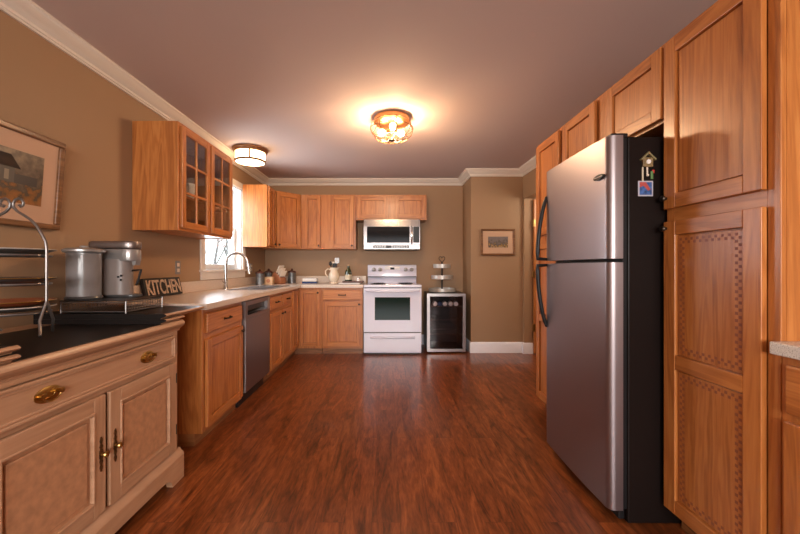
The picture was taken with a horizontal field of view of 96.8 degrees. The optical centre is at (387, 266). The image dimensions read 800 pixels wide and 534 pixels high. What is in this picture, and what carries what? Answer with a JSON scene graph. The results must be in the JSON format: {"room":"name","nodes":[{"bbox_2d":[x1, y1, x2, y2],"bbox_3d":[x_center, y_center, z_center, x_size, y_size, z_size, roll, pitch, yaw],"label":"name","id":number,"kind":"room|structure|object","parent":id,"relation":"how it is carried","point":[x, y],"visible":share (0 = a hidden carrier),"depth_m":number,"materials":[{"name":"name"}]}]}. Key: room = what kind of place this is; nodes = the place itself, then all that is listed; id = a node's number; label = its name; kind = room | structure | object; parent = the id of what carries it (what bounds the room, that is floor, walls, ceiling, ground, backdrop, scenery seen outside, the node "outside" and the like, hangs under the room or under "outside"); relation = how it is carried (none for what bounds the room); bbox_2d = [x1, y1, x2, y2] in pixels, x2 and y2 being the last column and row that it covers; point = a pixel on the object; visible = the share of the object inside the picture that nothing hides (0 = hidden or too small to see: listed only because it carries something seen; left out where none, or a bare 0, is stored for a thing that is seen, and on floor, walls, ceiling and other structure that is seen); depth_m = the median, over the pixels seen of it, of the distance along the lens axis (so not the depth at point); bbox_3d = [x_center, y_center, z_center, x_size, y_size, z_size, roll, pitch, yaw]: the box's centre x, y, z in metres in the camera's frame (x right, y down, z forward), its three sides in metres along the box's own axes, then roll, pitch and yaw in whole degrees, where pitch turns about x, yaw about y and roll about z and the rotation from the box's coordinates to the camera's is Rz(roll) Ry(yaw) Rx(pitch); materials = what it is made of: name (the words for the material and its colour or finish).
{"room":"kitchen","nodes":[
{"label":"kitchen","id":0,"kind":"room"},
{"bbox_2d":[0,10,264,328],"bbox_3d":[-1.895,-0.075,1.205,0.150,2.440,8.410,0,0,0],"label":"wall","id":1,"kind":"structure","parent":0,"point":[44,90],"depth_m":2.07,"materials":[{"name":"brown paint"}]},
{"bbox_2d":[0,119,65,230],"bbox_3d":[-1.785,-0.436,1.607,0.061,0.475,0.665,0,0,0],"label":"framed picture","id":2,"kind":"object","parent":1,"relation":"attached to","point":[32,164],"visible":1,"depth_m":1.77,"materials":[{"name":"brown wood"}]},
{"bbox_2d":[0,145,43,206],"bbox_3d":[-1.786,-0.436,1.607,0.020,0.249,0.455,0,0,0],"label":"print","id":3,"kind":"object","parent":2,"relation":"attached to","point":[21,169],"depth_m":1.73},
{"bbox_2d":[175,261,180,273],"bbox_3d":[-1.816,0.005,3.070,0.008,0.116,0.072,0,0,0],"label":"wall outlet","id":4,"kind":"object","parent":1,"relation":"attached to","point":[177,263],"visible":1,"depth_m":3.06,"materials":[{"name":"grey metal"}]},
{"bbox_2d":[132,121,232,238],"bbox_3d":[-1.645,-0.651,2.957,0.345,0.776,0.866,0,0,0],"label":"upper cabinet","id":5,"kind":"object","parent":1,"relation":"attached to","point":[166,155],"visible":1,"depth_m":2.53,"materials":[{"name":"brown wood"}]},
{"bbox_2d":[186,182,194,197],"bbox_3d":[-1.581,-0.594,2.782,0.143,0.115,0.160,0,0,0],"label":"cup","id":6,"kind":"object","parent":5,"relation":"on","point":[190,187],"visible":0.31,"depth_m":2.76,"materials":[{"name":"white ceramic"}]},
{"bbox_2d":[186,166,224,185],"bbox_3d":[-1.667,-0.778,2.957,0.288,0.016,0.828,0,0,0],"label":"shelf","id":7,"kind":"object","parent":5,"relation":"attached to","point":[190,173],"depth_m":3.09,"materials":[{"name":"brown wood"}]},
{"bbox_2d":[186,196,227,211],"bbox_3d":[-1.667,-0.528,2.957,0.288,0.016,0.828,0,0,0],"label":"shelf","id":8,"kind":"object","parent":5,"relation":"attached to","point":[190,202],"depth_m":3.08,"materials":[{"name":"brown wood"}]},
{"bbox_2d":[199,179,246,279],"bbox_3d":[-1.875,-0.451,3.958,0.190,1.158,1.079,0,0,0],"label":"window","id":9,"kind":"structure","parent":1,"relation":"in","point":[236,266],"depth_m":4.37,"materials":[{"name":"beige paint"}]},
{"bbox_2d":[243,184,276,247],"bbox_3d":[-1.621,-0.635,4.517,0.350,0.770,0.262,0,0,0],"label":"upper cabinet","id":10,"kind":"object","parent":1,"relation":"attached to","point":[258,199],"visible":1,"depth_m":4.39,"materials":[{"name":"brown wood"}]},
{"bbox_2d":[0,0,535,185],"bbox_3d":[-0.010,-1.251,1.130,3.620,0.088,8.260,0,0,0],"label":"trim","id":11,"kind":"structure","parent":1,"relation":"attached to","point":[28,13],"depth_m":2.65,"materials":[{"name":"beige paint"}]},
{"bbox_2d":[32,0,717,177],"bbox_3d":[0.690,-1.355,1.130,5.620,0.120,8.860,0,0,0],"label":"ceiling","id":12,"kind":"structure","parent":0,"point":[479,83],"depth_m":2.28,"materials":[{"name":"grey paint"}]},
{"bbox_2d":[232,143,267,166],"bbox_3d":[-1.512,-1.210,3.900,0.376,0.167,0.376,0,0,0],"label":"ceiling light","id":13,"kind":"object","parent":12,"relation":"attached to","point":[252,155],"visible":1,"depth_m":3.79,"materials":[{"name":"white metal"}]},
{"bbox_2d":[235,149,264,165],"bbox_3d":[-1.512,-1.195,3.900,0.310,0.108,0.310,0,0,0],"label":"diffuser","id":14,"kind":"object","parent":13,"relation":"attached to","point":[246,157],"depth_m":3.80,"materials":[{"name":"white glass"}]},
{"bbox_2d":[370,110,412,143],"bbox_3d":[0.033,-1.191,3.080,0.376,0.204,0.376,0,0,0],"label":"ceiling light","id":15,"kind":"object","parent":12,"relation":"attached to","point":[391,121],"visible":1,"depth_m":3.03,"materials":[{"name":"glass"}]},
{"bbox_2d":[265,186,535,333],"bbox_3d":[0.790,-0.075,5.335,5.220,2.440,0.150,0,0,0],"label":"wall","id":16,"kind":"structure","parent":0,"point":[441,234],"depth_m":5.26,"materials":[{"name":"brown paint"}]},
{"bbox_2d":[253,191,303,249],"bbox_3d":[-1.514,-0.627,4.954,0.608,0.755,0.608,0,0,0],"label":"upper cabinet","id":17,"kind":"object","parent":16,"relation":"attached to","point":[287,205],"visible":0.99,"depth_m":4.79,"materials":[{"name":"brown wood"}]},
{"bbox_2d":[301,195,357,249],"bbox_3d":[-0.828,-0.627,5.073,0.761,0.755,0.370,0,0,0],"label":"upper cabinet","id":18,"kind":"object","parent":16,"relation":"attached to","point":[328,222],"visible":1,"depth_m":4.92,"materials":[{"name":"brown wood"}]},
{"bbox_2d":[356,195,425,222],"bbox_3d":[0.045,-0.828,5.085,0.980,0.350,0.346,0,0,0],"label":"upper cabinet","id":19,"kind":"object","parent":16,"relation":"attached to","point":[367,206],"visible":0.99,"depth_m":4.92,"materials":[{"name":"brown wood"}]},
{"bbox_2d":[364,219,419,250],"bbox_3d":[0.052,-0.445,5.013,0.765,0.410,0.489,0,0,0],"label":"microwave","id":20,"kind":"object","parent":19,"relation":"attached to","point":[379,234],"visible":1,"depth_m":4.83,"materials":[{"name":"silver metal"}]},
{"bbox_2d":[115,345,686,533],"bbox_3d":[0.690,1.205,1.130,5.620,0.120,8.860,0,0,0],"label":"floor","id":21,"kind":"structure","parent":0,"point":[425,442],"depth_m":2.10,"materials":[{"name":"brown wood"}]},
{"bbox_2d":[0,296,203,533],"bbox_3d":[-1.445,0.658,1.425,0.700,0.974,1.450,0,0,0],"label":"sideboard","id":22,"kind":"object","parent":21,"relation":"on","point":[88,405],"depth_m":1.38,"materials":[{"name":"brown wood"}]},
{"bbox_2d":[0,197,54,336],"bbox_3d":[-1.600,-0.006,1.510,0.377,0.584,0.255,0,0,0],"label":"plate stand","id":23,"kind":"object","parent":22,"relation":"on","point":[46,283],"visible":0.85,"depth_m":1.50,"materials":[{"name":"grey metal"}]},
{"bbox_2d":[0,277,56,283],"bbox_3d":[-1.600,0.056,1.510,0.284,0.023,0.284,0,0,0],"label":"plate","id":24,"kind":"object","parent":23,"relation":"on","point":[3,280],"visible":0.94,"depth_m":1.46,"materials":[{"name":"grey metal"}]},
{"bbox_2d":[0,247,56,253],"bbox_3d":[-1.600,-0.066,1.510,0.284,0.023,0.284,0,0,0],"label":"plate","id":25,"kind":"object","parent":23,"relation":"on","point":[2,249],"visible":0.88,"depth_m":1.46,"materials":[{"name":"grey metal"}]},
{"bbox_2d":[0,303,56,313],"bbox_3d":[-1.600,0.177,1.510,0.284,0.023,0.284,0,0,0],"label":"plate","id":26,"kind":"object","parent":23,"relation":"on","point":[35,307],"visible":0.71,"depth_m":1.47,"materials":[{"name":"grey metal"}]},
{"bbox_2d":[0,298,56,307],"bbox_3d":[-1.600,0.153,1.510,0.284,0.023,0.284,0,0,0],"label":"plate","id":27,"kind":"object","parent":26,"relation":"on","point":[12,302],"visible":0.96,"depth_m":1.53,"materials":[{"name":"brown ceramic"}]},
{"bbox_2d":[61,241,142,299],"bbox_3d":[-1.570,0.011,1.960,0.301,0.318,0.301,0,0,0],"label":"canisters","id":28,"kind":"object","parent":22,"relation":"on","point":[100,269],"visible":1,"depth_m":2.00,"materials":[{"name":"grey metal"}]},
{"bbox_2d":[73,306,152,310],"bbox_3d":[-1.500,0.230,1.953,0.306,0.004,0.270,0,0,0],"label":"tray","id":29,"kind":"object","parent":22,"relation":"on","point":[96,308],"depth_m":1.93,"materials":[{"name":"grey metal"}]},
{"bbox_2d":[177,302,244,446],"bbox_3d":[-1.466,0.707,2.567,0.668,0.876,0.610,0,0,0],"label":"base cabinet","id":30,"kind":"object","parent":21,"relation":"on","point":[209,342],"visible":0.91,"depth_m":2.30,"materials":[{"name":"brown wood"}]},
{"bbox_2d":[235,296,269,407],"bbox_3d":[-1.479,0.711,3.187,0.642,0.868,0.618,0,0,0],"label":"dishwasher","id":31,"kind":"object","parent":21,"relation":"on","point":[255,312],"visible":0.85,"depth_m":3.12,"materials":[{"name":"silver metal"}]},
{"bbox_2d":[263,290,291,381],"bbox_3d":[-1.466,0.707,3.920,0.668,0.876,0.836,0,0,0],"label":"base cabinet","id":32,"kind":"object","parent":21,"relation":"on","point":[280,303],"visible":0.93,"depth_m":3.85,"materials":[{"name":"brown wood"}]},
{"bbox_2d":[287,288,322,359],"bbox_3d":[-1.334,0.707,4.790,0.932,0.876,0.900,0,0,0],"label":"base cabinet","id":33,"kind":"object","parent":21,"relation":"on","point":[306,303],"visible":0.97,"depth_m":4.64,"materials":[{"name":"brown wood"}]},
{"bbox_2d":[98,276,365,309],"bbox_3d":[-1.071,0.201,3.741,1.493,0.136,3.033,0,0,0],"label":"countertop","id":34,"kind":"structure","parent":33,"relation":"on","point":[209,294],"depth_m":3.22,"materials":[{"name":"beige stone"}]},
{"bbox_2d":[139,277,182,295],"bbox_3d":[-1.778,0.157,2.803,0.058,0.145,0.455,0,0,0],"label":"kitchen sign","id":35,"kind":"object","parent":34,"relation":"on","point":[167,286],"visible":0.98,"depth_m":2.76,"materials":[{"name":"black wood"}]},
{"bbox_2d":[222,252,250,289],"bbox_3d":[-1.562,0.037,3.656,0.276,0.386,0.125,0,0,-28],"label":"faucet","id":36,"kind":"object","parent":34,"relation":"on","point":[225,286],"visible":0.98,"depth_m":3.64,"materials":[{"name":"silver metal"}]},
{"bbox_2d":[228,285,289,289],"bbox_3d":[-1.397,0.314,3.930,0.405,0.182,0.780,0,0,0],"label":"sink","id":37,"kind":"object","parent":34,"relation":"in","point":[256,287],"visible":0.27,"depth_m":3.92,"materials":[{"name":"silver metal"}]},
{"bbox_2d":[255,269,264,284],"bbox_3d":[-1.665,0.129,4.620,0.117,0.203,0.116,0,0,0],"label":"canister","id":38,"kind":"object","parent":34,"relation":"on","point":[260,274],"visible":1,"depth_m":4.57,"materials":[{"name":"metal"}]},
{"bbox_2d":[265,269,271,276],"bbox_3d":[-1.690,0.127,5.020,0.106,0.208,0.105,0,0,0],"label":"canister","id":39,"kind":"object","parent":34,"relation":"on","point":[268,273],"visible":0.51,"depth_m":4.98,"materials":[{"name":"metal"}]},
{"bbox_2d":[264,277,273,284],"bbox_3d":[-1.570,0.180,4.699,0.104,0.100,0.092,0,0,0],"label":"box","id":40,"kind":"object","parent":34,"relation":"on","point":[268,280],"visible":0.96,"depth_m":4.66,"materials":[{"name":"brown wood"}]},
{"bbox_2d":[271,265,286,283],"bbox_3d":[-1.486,0.104,4.854,0.200,0.253,0.110,0,0,26],"label":"knife block","id":41,"kind":"object","parent":34,"relation":"on","point":[279,275],"visible":0.95,"depth_m":4.81,"materials":[{"name":"brown wood"}]},
{"bbox_2d":[288,269,295,282],"bbox_3d":[-1.375,0.127,5.080,0.119,0.208,0.118,0,0,0],"label":"canister","id":42,"kind":"object","parent":34,"relation":"on","point":[291,274],"visible":0.94,"depth_m":5.03,"materials":[{"name":"metal"}]},
{"bbox_2d":[302,278,317,282],"bbox_3d":[-1.100,0.193,5.020,0.210,0.075,0.120,0,0,0],"label":"butter dish","id":43,"kind":"object","parent":34,"relation":"on","point":[305,280],"visible":0.99,"depth_m":4.96,"materials":[{"name":"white ceramic"}]},
{"bbox_2d":[325,267,339,283],"bbox_3d":[-0.766,0.114,4.968,0.182,0.234,0.153,0,0,35],"label":"pitcher","id":44,"kind":"object","parent":34,"relation":"on","point":[333,276],"visible":0.98,"depth_m":4.91,"materials":[{"name":"beige ceramic"}]},
{"bbox_3d":[-0.527,0.225,4.900,0.285,0.012,0.200,0,0,0],"label":"cutting board","id":45,"kind":"object","parent":34,"relation":"on","visible":0},
{"bbox_2d":[342,281,363,282],"bbox_3d":[-0.487,0.206,4.980,0.285,0.024,0.160,0,0,0],"label":"wooden tray","id":46,"kind":"object","parent":45,"relation":"on","point":[342,281],"visible":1,"depth_m":4.90,"materials":[{"name":"brown wood"}]},
{"bbox_2d":[345,265,351,280],"bbox_3d":[-0.555,0.087,4.980,0.098,0.242,0.098,0,0,0],"label":"oil bottle","id":47,"kind":"object","parent":46,"relation":"on","point":[348,274],"visible":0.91,"depth_m":4.94,"materials":[{"name":"green glass"}]},
{"bbox_2d":[322,287,363,352],"bbox_3d":[-0.598,0.707,4.919,0.532,0.876,0.642,0,0,0],"label":"base cabinet","id":48,"kind":"object","parent":21,"relation":"on","point":[342,308],"visible":0.95,"depth_m":4.64,"materials":[{"name":"brown wood"}]},
{"bbox_2d":[363,265,421,353],"bbox_3d":[0.059,0.556,4.901,0.758,1.178,0.689,0,0,0],"label":"range","id":49,"kind":"object","parent":21,"relation":"on","point":[392,294],"visible":1,"depth_m":4.62,"materials":[{"name":"white metal"}]},
{"bbox_2d":[363,283,421,287],"bbox_3d":[0.059,0.249,4.928,0.758,0.036,0.635,0,0,0],"label":"cooktop","id":50,"kind":"object","parent":49,"relation":"in","point":[368,285],"depth_m":4.62,"materials":[{"name":"white metal"}]},
{"bbox_2d":[424,291,465,351],"bbox_3d":[0.773,0.748,4.950,0.513,0.795,0.500,0,0,0],"label":"beverage cooler","id":51,"kind":"object","parent":21,"relation":"on","point":[444,326],"visible":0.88,"depth_m":5.04,"materials":[{"name":"black glass"}]},
{"bbox_2d":[428,256,455,291],"bbox_3d":[0.755,0.100,4.970,0.378,0.498,0.378,0,0,0],"label":"tiered tray","id":52,"kind":"object","parent":51,"relation":"on","point":[442,277],"visible":0.98,"depth_m":4.86,"materials":[{"name":"metal"}]},
{"bbox_2d":[433,264,450,267],"bbox_3d":[0.755,-0.013,4.970,0.248,0.059,0.248,0,0,0],"label":"tray","id":53,"kind":"object","parent":52,"relation":"on","point":[434,265],"depth_m":4.87,"materials":[{"name":"metal"}]},
{"bbox_2d":[431,275,452,279],"bbox_3d":[0.755,0.142,4.970,0.304,0.055,0.304,0,0,0],"label":"tray","id":54,"kind":"object","parent":52,"relation":"on","point":[442,277],"depth_m":4.84,"materials":[{"name":"metal"}]},
{"bbox_2d":[428,287,455,291],"bbox_3d":[0.755,0.319,4.970,0.378,0.048,0.378,0,0,0],"label":"tray","id":55,"kind":"object","parent":52,"relation":"on","point":[434,289],"depth_m":4.85,"materials":[{"name":"metal"}]},
{"bbox_2d":[430,329,460,333],"bbox_3d":[0.773,0.900,4.963,0.449,0.007,0.404,0,0,0],"label":"wire shelf","id":56,"kind":"object","parent":51,"relation":"attached to","point":[458,330],"depth_m":5.12,"materials":[{"name":"black metal"}]},
{"bbox_2d":[430,303,461,306],"bbox_3d":[0.773,0.530,4.963,0.449,0.007,0.404,0,0,0],"label":"wire shelf","id":57,"kind":"object","parent":51,"relation":"attached to","point":[459,304],"depth_m":4.83,"materials":[{"name":"black metal"}]},
{"bbox_2d":[536,126,562,407],"bbox_3d":[1.500,0.077,2.701,0.596,2.135,0.422,0,0,0],"label":"tall cabinet","id":58,"kind":"object","parent":21,"relation":"on","point":[549,154],"visible":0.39,"depth_m":2.77,"materials":[{"name":"brown wood"}]},
{"bbox_2d":[536,133,681,522],"bbox_3d":[1.328,0.271,1.899,0.825,1.741,0.645,0,0,0],"label":"refrigerator","id":59,"kind":"object","parent":21,"relation":"on","point":[604,323],"visible":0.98,"depth_m":1.59,"materials":[{"name":"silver metal"}]},
{"bbox_2d":[638,181,652,195],"bbox_3d":[1.142,-0.348,1.575,0.066,0.068,0.004,0,0,0],"label":"photo magnet","id":60,"kind":"object","parent":59,"relation":"attached to","point":[645,188],"visible":1,"depth_m":1.57,"materials":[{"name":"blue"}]},
{"bbox_2d":[640,182,651,194],"bbox_3d":[1.142,-0.348,1.573,0.054,0.056,0.001,0,0,0],"label":"picture","id":61,"kind":"object","parent":60,"relation":"attached to","point":[645,187],"depth_m":1.57},
{"bbox_2d":[639,151,656,180],"bbox_3d":[1.150,-0.445,1.571,0.068,0.130,0.015,0,0,0],"label":"magnet","id":62,"kind":"object","parent":59,"relation":"attached to","point":[647,162],"visible":1,"depth_m":1.57,"materials":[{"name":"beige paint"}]},
{"bbox_2d":[659,0,799,533],"bbox_3d":[1.488,0.077,1.333,0.620,2.135,0.452,0,0,0],"label":"pantry cabinet","id":63,"kind":"object","parent":21,"relation":"on","point":[731,198],"visible":1,"depth_m":1.26,"materials":[{"name":"brown wood"}]},
{"bbox_2d":[782,356,799,533],"bbox_3d":[1.486,0.708,0.702,0.625,0.875,0.804,0,0,0],"label":"base cabinet","id":64,"kind":"object","parent":21,"relation":"on","point":[790,367],"visible":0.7,"depth_m":1.06,"materials":[{"name":"brown wood"}]},
{"bbox_2d":[769,341,799,359],"bbox_3d":[1.492,0.250,0.695,0.613,0.038,0.820,0,0,0],"label":"countertop","id":65,"kind":"structure","parent":64,"relation":"on","point":[789,349],"depth_m":1.06,"materials":[{"name":"stone"}]},
{"bbox_2d":[463,177,522,341],"bbox_3d":[1.508,-0.075,4.998,0.803,2.440,0.523,0,0,0],"label":"wall","id":66,"kind":"structure","parent":0,"point":[492,284],"depth_m":4.74,"materials":[{"name":"brown paint"}]},
{"bbox_2d":[421,334,532,353],"bbox_3d":[1.162,1.073,4.946,1.534,0.145,0.449,0,0,35],"label":"baseboard","id":67,"kind":"structure","parent":66,"relation":"attached to","point":[472,347],"depth_m":4.72,"materials":[{"name":"white"}]},
{"bbox_2d":[481,229,514,254],"bbox_3d":[1.464,-0.331,4.722,0.455,0.352,0.026,0,0,0],"label":"framed picture","id":68,"kind":"object","parent":66,"relation":"attached to","point":[493,241],"visible":1,"depth_m":4.72,"materials":[{"name":"brown wood"}]},
{"bbox_2d":[488,237,507,247],"bbox_3d":[1.464,-0.331,4.722,0.263,0.146,0.002,0,0,0],"label":"print","id":69,"kind":"object","parent":68,"relation":"attached to","point":[493,242],"depth_m":4.72},
{"bbox_2d":[523,168,535,342],"bbox_3d":[1.855,-0.075,0.869,0.110,2.440,7.737,0,0,0],"label":"wall","id":70,"kind":"structure","parent":0,"point":[529,180],"depth_m":4.69,"materials":[{"name":"brown paint"}]},
{"bbox_2d":[532,199,536,353],"bbox_3d":[2.301,0.124,4.662,0.798,2.018,0.053,0,0,0],"label":"door","id":71,"kind":"structure","parent":70,"relation":"in","point":[534,200],"depth_m":4.64,"materials":[{"name":"brown wood"}]},
{"bbox_2d":[563,42,666,160],"bbox_3d":[1.500,-0.815,2.025,0.596,0.350,0.925,0,0,0],"label":"upper cabinet","id":72,"kind":"object","parent":70,"relation":"attached to","point":[634,105],"visible":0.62,"depth_m":1.80,"materials":[{"name":"brown wood"}]},
{"label":"outside","id":73,"kind":"structure","parent":0,"visible":0},
{"bbox_2d":[205,239,228,263],"bbox_3d":[-4.840,-1.224,11.660,2.170,5.947,2.867,0,0,27],"label":"bare tree","id":74,"kind":"object","parent":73,"point":[218,240],"visible":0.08,"depth_m":10.68,"materials":[{"name":"grey plant"}]},
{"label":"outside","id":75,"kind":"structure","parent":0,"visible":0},
{"bbox_2d":[221,239,228,263],"bbox_3d":[-5.502,-1.101,12.788,1.590,5.708,2.645,0,0,-37],"label":"bare tree","id":76,"kind":"object","parent":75,"point":[226,250],"visible":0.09,"depth_m":12.69,"materials":[{"name":"grey plant"}]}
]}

